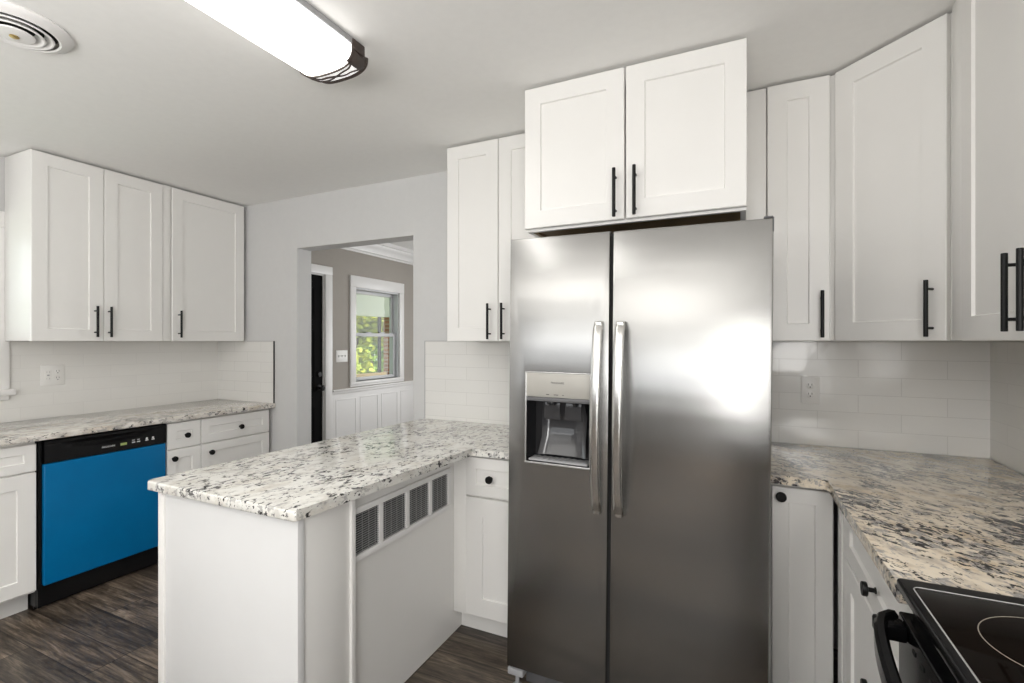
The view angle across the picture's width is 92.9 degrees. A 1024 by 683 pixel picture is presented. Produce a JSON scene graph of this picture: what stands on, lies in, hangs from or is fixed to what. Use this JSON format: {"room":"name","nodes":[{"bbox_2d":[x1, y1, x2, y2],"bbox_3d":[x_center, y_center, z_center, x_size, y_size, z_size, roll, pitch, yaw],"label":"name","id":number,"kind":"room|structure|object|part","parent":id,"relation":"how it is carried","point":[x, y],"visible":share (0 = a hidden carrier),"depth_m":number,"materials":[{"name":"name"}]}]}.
{"room":"kitchen","nodes":[
{"label":"kitchen","id":0,"kind":"room"},
{"bbox_2d":[0,156,412,422],"bbox_3d":[-3.239,0.109,2.328,0.130,2.530,10.730,0,0,25],"label":"wall","id":1,"kind":"structure","parent":0,"point":[345,263],"depth_m":5.28,"materials":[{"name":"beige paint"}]},
{"bbox_2d":[0,211,15,400],"bbox_3d":[-3.178,-0.203,2.385,0.175,1.085,1.055,0,0,25],"label":"window","id":2,"kind":"structure","parent":1,"relation":"in","point":[5,391],"depth_m":2.79,"materials":[{"name":"white paint"}]},
{"bbox_3d":[-3.130,-0.231,2.362,0.022,1.030,1.015,0,0,25],"label":"casing","id":3,"kind":"part","parent":2,"relation":"part of","materials":[{"name":"white paint"}]},
{"bbox_3d":[-3.164,0.306,2.379,0.145,0.065,1.055,0,0,25],"label":"sill","id":4,"kind":"part","parent":2,"relation":"part of","materials":[{"name":"white paint"}]},
{"bbox_2d":[40,365,64,385],"bbox_3d":[-2.835,0.207,3.007,0.008,0.123,0.116,0,0,25],"label":"wall outlet","id":5,"kind":"object","parent":1,"relation":"attached to","point":[49,374],"visible":1,"depth_m":3.00,"materials":[{"name":"white plastic"}]},
{"bbox_2d":[45,370,51,380],"bbox_3d":[-2.843,0.207,2.985,0.002,0.066,0.033,0,0,25],"label":"light switch","id":6,"kind":"object","parent":5,"relation":"attached to","point":[48,373],"depth_m":2.99,"materials":[{"name":"white plastic"}]},
{"bbox_2d":[5,149,170,340],"bbox_3d":[-2.605,-0.529,3.048,0.387,1.055,0.724,0,0,25],"label":"upper cabinet","id":7,"kind":"object","parent":1,"relation":"attached to","point":[88,247],"visible":1,"depth_m":2.87,"materials":[{"name":"white paint"}]},
{"bbox_3d":[-2.559,-0.525,2.811,0.020,1.047,0.334,0,0,25],"label":"door","id":8,"kind":"part","parent":7,"relation":"part of","materials":[{"name":"white paint"}]},
{"bbox_3d":[-2.480,-0.119,2.908,0.042,0.185,0.013,0,0,25],"label":"handle","id":9,"kind":"part","parent":7,"relation":"part of","materials":[{"name":"black metal"}]},
{"bbox_3d":[-2.451,-0.119,2.971,0.042,0.185,0.013,0,0,25],"label":"handle","id":10,"kind":"part","parent":7,"relation":"part of","materials":[{"name":"black metal"}]},
{"bbox_3d":[-2.417,-0.525,3.116,0.020,1.047,0.330,0,0,25],"label":"door","id":11,"kind":"part","parent":7,"relation":"part of","materials":[{"name":"white paint"}]},
{"bbox_2d":[0,341,217,422],"bbox_3d":[-2.899,0.234,2.890,0.008,0.469,2.377,0,0,25],"label":"backsplash","id":12,"kind":"structure","parent":1,"relation":"attached to","point":[100,376],"depth_m":3.27,"materials":[{"name":"white tile"}]},
{"bbox_2d":[171,187,243,340],"bbox_3d":[-2.337,-0.529,3.621,0.387,1.055,0.535,0,0,25],"label":"upper cabinet","id":13,"kind":"object","parent":1,"relation":"attached to","point":[207,233],"visible":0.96,"depth_m":3.53,"materials":[{"name":"white paint"}]},
{"bbox_3d":[-2.277,-0.119,3.343,0.042,0.185,0.013,0,0,25],"label":"handle","id":14,"kind":"part","parent":13,"relation":"part of","materials":[{"name":"black metal"}]},
{"bbox_2d":[311,264,332,442],"bbox_3d":[-2.129,0.301,4.624,0.192,2.145,1.020,0,0,25],"label":"door","id":15,"kind":"structure","parent":1,"relation":"in","point":[321,284],"depth_m":4.97,"materials":[{"name":"black paint"}]},
{"bbox_3d":[-2.104,0.324,4.612,0.006,1.740,0.610,0,0,25],"label":"raised panel","id":16,"kind":"part","parent":15,"relation":"part of","materials":[{"name":"black paint"}]},
{"bbox_3d":[-1.924,0.469,4.920,0.072,0.059,0.059,0,0,25],"label":"knob","id":17,"kind":"part","parent":15,"relation":"part of","materials":[{"name":"black metal"}]},
{"bbox_2d":[336,350,347,361],"bbox_3d":[-1.812,0.157,5.199,0.018,0.125,0.164,0,0,25],"label":"light switch","id":18,"kind":"object","parent":1,"relation":"attached to","point":[341,355],"visible":1,"depth_m":5.19,"materials":[{"name":"white plastic"}]},
{"bbox_2d":[333,385,412,437],"bbox_3d":[-1.415,0.916,6.054,0.012,0.715,2.174,0,0,25],"label":"wainscoting","id":19,"kind":"structure","parent":1,"relation":"attached to","point":[355,412],"depth_m":5.61,"materials":[{"name":"white paint"}]},
{"bbox_2d":[333,380,412,394],"bbox_3d":[-1.405,0.532,6.050,0.035,0.053,2.174,0,0,25],"label":"trim","id":20,"kind":"structure","parent":1,"relation":"attached to","point":[397,384],"depth_m":5.58,"materials":[{"name":"white paint"}]},
{"bbox_2d":[349,275,403,386],"bbox_3d":[-1.624,-0.114,5.751,0.152,1.225,0.930,0,0,25],"label":"window","id":21,"kind":"structure","parent":1,"relation":"in","point":[394,291],"depth_m":5.87,"materials":[{"name":"white paint"}]},
{"bbox_3d":[-1.652,-0.320,5.764,0.030,0.522,0.720,0,0,25],"label":"sash","id":22,"kind":"part","parent":21,"relation":"part of","materials":[{"name":"plastic"}]},
{"bbox_3d":[-1.620,0.172,5.749,0.030,0.540,0.720,0,0,25],"label":"sash","id":23,"kind":"part","parent":21,"relation":"part of","materials":[{"name":"plastic"}]},
{"bbox_3d":[-1.610,0.471,5.745,0.122,0.055,0.930,0,0,25],"label":"sill","id":24,"kind":"part","parent":21,"relation":"part of","materials":[{"name":"white paint"}]},
{"bbox_2d":[341,243,412,264],"bbox_3d":[-1.599,-1.073,5.544,0.112,0.165,3.255,0,0,25],"label":"trim","id":25,"kind":"structure","parent":1,"relation":"attached to","point":[388,251],"depth_m":5.79,"materials":[{"name":"white paint"}]},
{"bbox_2d":[390,240,412,249],"bbox_3d":[0.537,-1.211,4.615,5.030,0.110,3.385,0,0,25],"label":"ceiling","id":26,"kind":"structure","parent":0,"point":[406,244],"depth_m":5.80,"materials":[{"name":"paint"}]},
{"bbox_2d":[0,563,837,682],"bbox_3d":[-1.020,1.414,1.289,5.030,0.080,10.730,0,0,25],"label":"floor","id":27,"kind":"structure","parent":0,"point":[107,632],"depth_m":2.21,"materials":[{"name":"brown wood"}]},
{"bbox_2d":[0,442,35,618],"bbox_3d":[-2.868,0.937,2.176,0.668,0.872,0.910,0,0,25],"label":"base cabinet","id":28,"kind":"object","parent":27,"relation":"on","point":[17,461],"visible":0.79,"depth_m":2.40,"materials":[{"name":"white paint"}]},
{"bbox_3d":[-2.504,0.584,2.257,0.020,0.136,0.452,0,0,25],"label":"drawer","id":29,"kind":"part","parent":28,"relation":"part of","materials":[{"name":"white paint"}]},
{"bbox_2d":[0,399,274,445],"bbox_3d":[-2.584,0.484,2.772,0.661,0.032,2.330,0,0,25],"label":"countertop","id":30,"kind":"structure","parent":28,"relation":"on","point":[17,432],"depth_m":2.92,"materials":[{"name":"stone"}]},
{"bbox_2d":[28,423,165,608],"bbox_3d":[-2.542,0.938,2.866,0.634,0.864,0.604,0,0,25],"label":"dishwasher","id":31,"kind":"object","parent":27,"relation":"on","point":[97,513],"visible":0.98,"depth_m":2.67,"materials":[{"name":"blue plastic"}]},
{"bbox_3d":[-2.409,0.931,2.480,0.020,0.846,0.015,0,0,25],"label":"trim","id":32,"kind":"part","parent":31,"relation":"part of","materials":[{"name":"black plastic"}]},
{"bbox_3d":[-2.320,1.311,2.762,0.015,0.118,0.600,0,0,25],"label":"toe panel","id":33,"kind":"part","parent":31,"relation":"part of","materials":[{"name":"black plastic"}]},
{"bbox_3d":[-2.272,0.936,2.747,0.036,0.620,0.581,0,0,25],"label":"door","id":34,"kind":"part","parent":31,"relation":"part of","materials":[{"name":"blue metal"}]},
{"bbox_3d":[-2.271,0.566,2.746,0.040,0.116,0.581,0,0,25],"label":"control panel","id":35,"kind":"part","parent":31,"relation":"part of","materials":[{"name":"black plastic"}]},
{"bbox_2d":[164,418,200,475],"bbox_3d":[-2.369,0.937,3.241,0.668,0.872,0.210,0,0,25],"label":"base cabinet","id":36,"kind":"object","parent":27,"relation":"on","point":[183,438],"visible":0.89,"depth_m":3.11,"materials":[{"name":"white paint"}]},
{"bbox_3d":[-2.109,0.734,3.043,0.030,0.034,0.034,0,0,25],"label":"knob","id":37,"kind":"part","parent":36,"relation":"part of","materials":[{"name":"black metal"}]},
{"bbox_3d":[-2.102,0.593,3.117,0.020,0.162,0.208,0,0,25],"label":"drawer","id":38,"kind":"part","parent":36,"relation":"part of","materials":[{"name":"white paint"}]},
{"bbox_3d":[-2.102,0.969,3.117,0.020,0.574,0.208,0,0,25],"label":"door","id":39,"kind":"part","parent":36,"relation":"part of","materials":[{"name":"white paint"}]},
{"bbox_2d":[199,409,268,467],"bbox_3d":[-2.213,0.937,3.574,0.668,0.872,0.516,0,0,25],"label":"base cabinet","id":40,"kind":"object","parent":27,"relation":"on","point":[235,436],"visible":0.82,"depth_m":3.42,"materials":[{"name":"white paint"}]},
{"bbox_3d":[-1.948,0.593,3.446,0.020,0.162,0.509,0,0,25],"label":"drawer","id":41,"kind":"part","parent":40,"relation":"part of","materials":[{"name":"white paint"}]},
{"bbox_3d":[-1.948,0.969,3.446,0.020,0.574,0.509,0,0,25],"label":"door","id":42,"kind":"part","parent":40,"relation":"part of","materials":[{"name":"white paint"}]},
{"bbox_2d":[158,463,461,682],"bbox_3d":[-0.617,0.948,2.255,0.674,0.851,1.518,0,0,25],"label":"base cabinet","id":43,"kind":"object","parent":27,"relation":"on","point":[360,590],"visible":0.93,"depth_m":1.64,"materials":[{"name":"white paint"}]},
{"bbox_3d":[-1.221,0.948,1.721,0.032,0.851,0.038,0,0,25],"label":"corner trim","id":44,"kind":"part","parent":43,"relation":"part of","materials":[{"name":"white paint"}]},
{"bbox_3d":[-0.922,0.948,1.583,0.657,0.851,0.025,0,0,25],"label":"panel","id":45,"kind":"part","parent":43,"relation":"part of","materials":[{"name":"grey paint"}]},
{"bbox_3d":[-0.603,0.948,1.555,0.036,0.851,0.194,0,0,25],"label":"panel","id":46,"kind":"part","parent":43,"relation":"part of","materials":[{"name":"white paint"}]},
{"bbox_2d":[148,418,508,521],"bbox_3d":[-0.483,0.505,2.201,1.058,0.032,1.574,0,0,25],"label":"countertop","id":47,"kind":"structure","parent":43,"relation":"on","point":[294,484],"depth_m":1.86,"materials":[{"name":"stone"}]},
{"bbox_3d":[-0.553,0.948,1.651,0.046,0.851,0.020,0,0,25],"label":"edge trim","id":48,"kind":"part","parent":43,"relation":"part of","materials":[{"name":"white paint"}]},
{"bbox_3d":[-0.425,0.676,1.962,0.014,0.189,0.650,0,0,25],"label":"frame","id":49,"kind":"part","parent":43,"relation":"part of","materials":[{"name":"white paint"}]},
{"bbox_2d":[454,456,508,637],"bbox_3d":[0.023,0.948,2.479,0.384,0.851,0.656,0,0,25],"label":"base cabinet","id":50,"kind":"object","parent":27,"relation":"on","point":[481,484],"visible":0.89,"depth_m":2.23,"materials":[{"name":"white paint"}]},
{"bbox_3d":[-0.068,0.621,2.203,0.312,0.178,0.020,0,0,25],"label":"drawer","id":51,"kind":"part","parent":50,"relation":"part of","materials":[{"name":"white paint"}]},
{"bbox_3d":[-0.068,0.990,2.203,0.312,0.544,0.020,0,0,25],"label":"door","id":52,"kind":"part","parent":50,"relation":"part of","materials":[{"name":"white paint"}]},
{"bbox_3d":[-0.101,0.622,2.191,0.034,0.034,0.030,0,0,25],"label":"knob","id":53,"kind":"part","parent":50,"relation":"part of","materials":[{"name":"black metal"}]},
{"bbox_2d":[507,216,773,682],"bbox_3d":[0.556,0.485,2.052,0.910,1.764,0.892,1,0,25],"label":"refrigerator","id":54,"kind":"object","parent":27,"relation":"on","point":[640,389],"visible":1,"depth_m":1.68,"materials":[{"name":"silver metal"}]},
{"bbox_3d":[0.175,0.165,1.827,0.252,0.091,0.034,1,0,25],"label":"dispenser panel","id":55,"kind":"part","parent":54,"relation":"part of","materials":[{"name":"silver metal"}]},
{"bbox_3d":[0.179,0.438,1.852,0.396,1.667,0.075,1,0,25],"label":"freezer door","id":56,"kind":"part","parent":54,"relation":"part of","materials":[{"name":"silver metal"}]},
{"bbox_3d":[0.298,0.272,1.718,0.033,0.688,0.069,1,0,25],"label":"handle","id":57,"kind":"part","parent":54,"relation":"part of","materials":[{"name":"silver metal"}]},
{"bbox_3d":[0.369,0.273,1.685,0.033,0.688,0.069,1,0,25],"label":"handle","id":58,"kind":"part","parent":54,"relation":"part of","materials":[{"name":"silver metal"}]},
{"bbox_3d":[0.595,0.443,1.658,0.504,1.665,0.075,1,0,25],"label":"door","id":59,"kind":"part","parent":54,"relation":"part of","materials":[{"name":"silver metal"}]},
{"bbox_2d":[769,483,832,682],"bbox_3d":[1.131,0.937,1.968,0.197,0.872,0.642,0,0,25],"label":"base cabinet","id":60,"kind":"object","parent":27,"relation":"on","point":[801,530],"visible":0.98,"depth_m":1.71,"materials":[{"name":"white paint"}]},
{"bbox_3d":[0.948,0.546,1.716,0.034,0.034,0.030,0,0,25],"label":"knob","id":61,"kind":"part","parent":60,"relation":"part of","materials":[{"name":"black metal"}]},
{"bbox_2d":[838,507,912,682],"bbox_3d":[1.206,0.937,1.181,0.642,0.872,0.809,0,0,25],"label":"base cabinet","id":62,"kind":"object","parent":27,"relation":"on","point":[863,592],"visible":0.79,"depth_m":1.40,"materials":[{"name":"white paint"}]},
{"bbox_3d":[0.874,0.608,1.194,0.030,0.034,0.034,0,0,25],"label":"knob","id":63,"kind":"part","parent":62,"relation":"part of","materials":[{"name":"black metal"}]},
{"bbox_3d":[0.917,0.969,1.227,0.020,0.574,0.640,0,0,25],"label":"door","id":64,"kind":"part","parent":62,"relation":"part of","materials":[{"name":"white paint"}]},
{"bbox_2d":[771,442,1023,604],"bbox_3d":[1.242,0.484,1.477,0.816,0.032,1.423,0,0,25],"label":"countertop","id":65,"kind":"structure","parent":62,"relation":"on","point":[954,521],"depth_m":1.36,"materials":[{"name":"beige stone"}]},
{"bbox_2d":[872,578,1023,682],"bbox_3d":[0.824,0.839,0.465,0.708,1.069,0.756,0,0,25],"label":"stove","id":66,"kind":"object","parent":27,"relation":"on","point":[951,634],"visible":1,"depth_m":0.78,"materials":[{"name":"black metal"}]},
{"bbox_3d":[0.538,0.524,0.598,0.076,0.041,0.720,0,0,25],"label":"handle","id":67,"kind":"part","parent":66,"relation":"part of","materials":[{"name":"black metal"}]},
{"bbox_3d":[0.589,0.834,0.574,0.038,0.651,0.748,0,0,25],"label":"oven door","id":68,"kind":"part","parent":66,"relation":"part of","materials":[{"name":"black ceramic"}]},
{"bbox_3d":[0.834,0.446,0.454,0.558,0.002,0.686,0,0,25],"label":"glass","id":69,"kind":"part","parent":66,"relation":"part of","materials":[{"name":"black glass"}]},
{"bbox_2d":[0,0,955,206],"bbox_3d":[-1.737,-1.166,-0.244,5.030,0.200,7.345,0,0,25],"label":"ceiling","id":70,"kind":"structure","parent":0,"point":[164,92],"depth_m":1.93,"materials":[{"name":"paint"}]},
{"bbox_2d":[0,0,73,53],"bbox_3d":[-1.677,-1.044,1.641,0.302,0.043,0.302,0,0,25],"label":"ceiling vent","id":71,"kind":"object","parent":70,"relation":"in","point":[20,27],"visible":1,"depth_m":1.64,"materials":[{"name":"white metal"}]},
{"bbox_2d":[185,0,367,83],"bbox_3d":[-0.930,-1.018,1.218,0.267,0.095,1.389,0,0,25],"label":"ceiling light","id":72,"kind":"object","parent":70,"relation":"attached to","point":[295,32],"visible":1,"depth_m":1.58,"materials":[{"name":"glowing white plastic"},{"name":"dark bronze metal"}]},
{"bbox_2d":[223,171,991,648],"bbox_3d":[-0.208,0.154,3.023,4.770,2.440,0.130,0,0,25],"label":"wall","id":73,"kind":"structure","parent":0,"point":[280,236],"depth_m":3.56,"materials":[{"name":"grey paint"}]},
{"bbox_2d":[218,341,272,402],"bbox_3d":[-2.103,0.234,3.834,0.650,0.469,0.008,0,0,25],"label":"backsplash","id":74,"kind":"structure","parent":73,"relation":"attached to","point":[245,368],"depth_m":3.83,"materials":[{"name":"white tile"}]},
{"bbox_2d":[273,341,274,402],"bbox_3d":[-1.806,0.249,3.695,0.006,0.506,0.009,0,0,25],"label":"trim","id":75,"kind":"structure","parent":73,"relation":"attached to","point":[273,341],"depth_m":3.69,"materials":[{"name":"white metal"}]},
{"bbox_2d":[425,341,509,424],"bbox_3d":[-0.009,0.244,2.854,1.197,0.491,0.008,0,0,25],"label":"backsplash","id":76,"kind":"structure","parent":73,"relation":"attached to","point":[466,381],"depth_m":2.97,"materials":[{"name":"white tile"}]},
{"bbox_2d":[447,133,536,340],"bbox_3d":[-0.015,-0.529,2.649,0.614,1.055,0.368,0,0,25],"label":"upper cabinet","id":77,"kind":"object","parent":73,"relation":"attached to","point":[486,179],"visible":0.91,"depth_m":2.56,"materials":[{"name":"white paint"}]},
{"bbox_3d":[-0.210,-0.526,2.594,0.309,1.049,0.020,0,0,25],"label":"door","id":78,"kind":"part","parent":77,"relation":"part of","materials":[{"name":"white paint"}]},
{"bbox_3d":[-0.122,-0.104,2.519,0.013,0.185,0.042,0,0,25],"label":"handle","id":79,"kind":"part","parent":77,"relation":"part of","materials":[{"name":"black metal"}]},
{"bbox_3d":[-0.049,-0.104,2.485,0.013,0.185,0.042,0,0,25],"label":"handle","id":80,"kind":"part","parent":77,"relation":"part of","materials":[{"name":"black metal"}]},
{"bbox_3d":[0.070,-0.526,2.462,0.301,1.049,0.020,0,0,25],"label":"door","id":81,"kind":"part","parent":77,"relation":"part of","materials":[{"name":"white paint"}]},
{"bbox_2d":[525,38,746,237],"bbox_3d":[0.575,-0.759,2.167,0.840,0.596,0.753,0,0,25],"label":"upper cabinet","id":82,"kind":"object","parent":73,"relation":"attached to","point":[662,142],"visible":0.89,"depth_m":1.84,"materials":[{"name":"white paint"}]},
{"bbox_3d":[0.245,-0.762,1.963,0.416,0.582,0.020,0,0,25],"label":"door","id":83,"kind":"part","parent":82,"relation":"part of","materials":[{"name":"white paint"}]},
{"bbox_3d":[0.392,-0.567,1.861,0.013,0.185,0.042,0,0,25],"label":"handle","id":84,"kind":"part","parent":82,"relation":"part of","materials":[{"name":"black metal"}]},
{"bbox_3d":[0.461,-0.567,1.829,0.013,0.185,0.042,0,0,25],"label":"handle","id":85,"kind":"part","parent":82,"relation":"part of","materials":[{"name":"black metal"}]},
{"bbox_3d":[0.629,-0.762,1.784,0.418,0.582,0.020,0,0,25],"label":"door","id":86,"kind":"part","parent":82,"relation":"part of","materials":[{"name":"white paint"}]},
{"bbox_2d":[746,75,829,340],"bbox_3d":[1.176,-0.529,2.104,0.298,1.055,0.344,0,0,25],"label":"upper cabinet","id":87,"kind":"object","parent":73,"relation":"attached to","point":[788,125],"visible":0.81,"depth_m":1.98,"materials":[{"name":"white paint"}]},
{"bbox_3d":[1.220,-0.108,1.917,0.013,0.185,0.042,0,0,25],"label":"handle","id":88,"kind":"part","parent":87,"relation":"part of","materials":[{"name":"black metal"}]},
{"bbox_2d":[801,377,818,403],"bbox_3d":[1.352,0.220,2.208,0.072,0.120,0.008,0,0,25],"label":"wall outlet","id":89,"kind":"object","parent":73,"relation":"attached to","point":[809,385],"visible":1,"depth_m":2.21,"materials":[{"name":"white plastic"}]},
{"bbox_2d":[806,382,813,388],"bbox_3d":[1.351,0.200,2.206,0.033,0.033,0.003,0,0,25],"label":"receptacle","id":90,"kind":"object","parent":89,"relation":"attached to","point":[809,385],"depth_m":2.21,"materials":[{"name":"white plastic"}]},
{"bbox_2d":[806,391,813,397],"bbox_3d":[1.351,0.240,2.206,0.033,0.033,0.003,0,0,25],"label":"receptacle","id":91,"kind":"object","parent":89,"relation":"attached to","point":[809,394],"depth_m":2.21,"materials":[{"name":"white plastic"}]},
{"bbox_2d":[771,341,989,457],"bbox_3d":[1.514,0.234,2.141,0.887,0.469,0.008,0,0,25],"label":"backsplash","id":92,"kind":"structure","parent":73,"relation":"attached to","point":[928,397],"depth_m":2.09,"materials":[{"name":"white tile"}]},
{"bbox_2d":[830,13,951,340],"bbox_3d":[1.512,-0.529,1.806,0.604,1.055,0.598,0,0,25],"label":"upper cabinet","id":93,"kind":"object","parent":73,"relation":"attached to","point":[891,108],"visible":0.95,"depth_m":1.71,"materials":[{"name":"white paint"}]},
{"bbox_3d":[1.360,-0.108,1.590,0.042,0.185,0.013,0,0,-20],"label":"handle","id":94,"kind":"part","parent":93,"relation":"part of","materials":[{"name":"black metal"}]},
{"bbox_3d":[1.199,0.154,0.250,0.130,2.440,10.730,0,0,25],"label":"wall","id":95,"kind":"structure","parent":0,"visible":0},
{"bbox_2d":[952,0,1023,340],"bbox_3d":[1.323,-0.529,1.100,0.348,1.055,0.835,0,0,25],"label":"upper cabinet","id":96,"kind":"object","parent":95,"relation":"attached to","point":[988,35],"visible":1,"depth_m":1.32,"materials":[{"name":"white paint"}]},
{"bbox_3d":[1.175,-0.116,1.144,0.042,0.185,0.013,0,0,25],"label":"handle","id":97,"kind":"part","parent":96,"relation":"part of","materials":[{"name":"black metal"}]},
{"bbox_3d":[1.145,-0.116,1.079,0.042,0.185,0.013,0,0,25],"label":"handle","id":98,"kind":"part","parent":96,"relation":"part of","materials":[{"name":"black metal"}]},
{"bbox_2d":[990,341,1023,473],"bbox_3d":[1.415,0.234,0.875,0.008,0.469,2.385,0,0,25],"label":"backsplash","id":99,"kind":"structure","parent":95,"relation":"attached to","point":[1006,357],"depth_m":1.83,"materials":[{"name":"white tile"}]},
{"label":"outside","id":100,"kind":"structure","parent":0,"visible":0},
{"bbox_3d":[-16.530,1.834,16.572,36.005,0.080,44.000,0,0,25],"label":"ground","id":101,"kind":"structure","parent":100,"visible":0},
{"bbox_2d":[356,316,383,373],"bbox_3d":[-3.771,-0.393,11.941,2.268,4.373,2.747,0,0,25],"label":"leafy tree","id":102,"kind":"object","parent":101,"relation":"on","point":[364,324],"visible":0.11,"depth_m":11.53,"materials":[{"name":"green plant"}]},
{"bbox_2d":[356,294,388,376],"bbox_3d":[-1.658,0.309,7.953,1.753,2.970,7.000,0,0,25],"label":"porch","id":103,"kind":"object","parent":101,"relation":"on","point":[366,305],"visible":0.07,"depth_m":8.38,"materials":[{"name":"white paint"}]},
{"bbox_3d":[-3.035,0.904,6.831,0.070,0.740,3.800,0,0,25],"label":"railing","id":104,"kind":"part","parent":103,"relation":"part of","materials":[{"name":"brown wood"}]},
{"bbox_3d":[-2.290,0.499,8.409,0.040,1.850,0.050,0,0,25],"label":"slim post","id":105,"kind":"part","parent":103,"relation":"part of","materials":[{"name":"white metal"}]},
{"bbox_3d":[-2.157,0.499,8.684,0.170,1.850,0.200,0,0,25],"label":"brick post","id":106,"kind":"part","parent":103,"relation":"part of","materials":[{"name":"beige brick"}]},
{"bbox_2d":[361,327,383,372],"bbox_3d":[-5.046,-0.667,16.911,3.180,5.136,3.472,0,0,39],"label":"leafy tree","id":107,"kind":"object","parent":101,"relation":"on","point":[369,348],"visible":0.02,"depth_m":16.40,"materials":[{"name":"green plant"}]}
]}

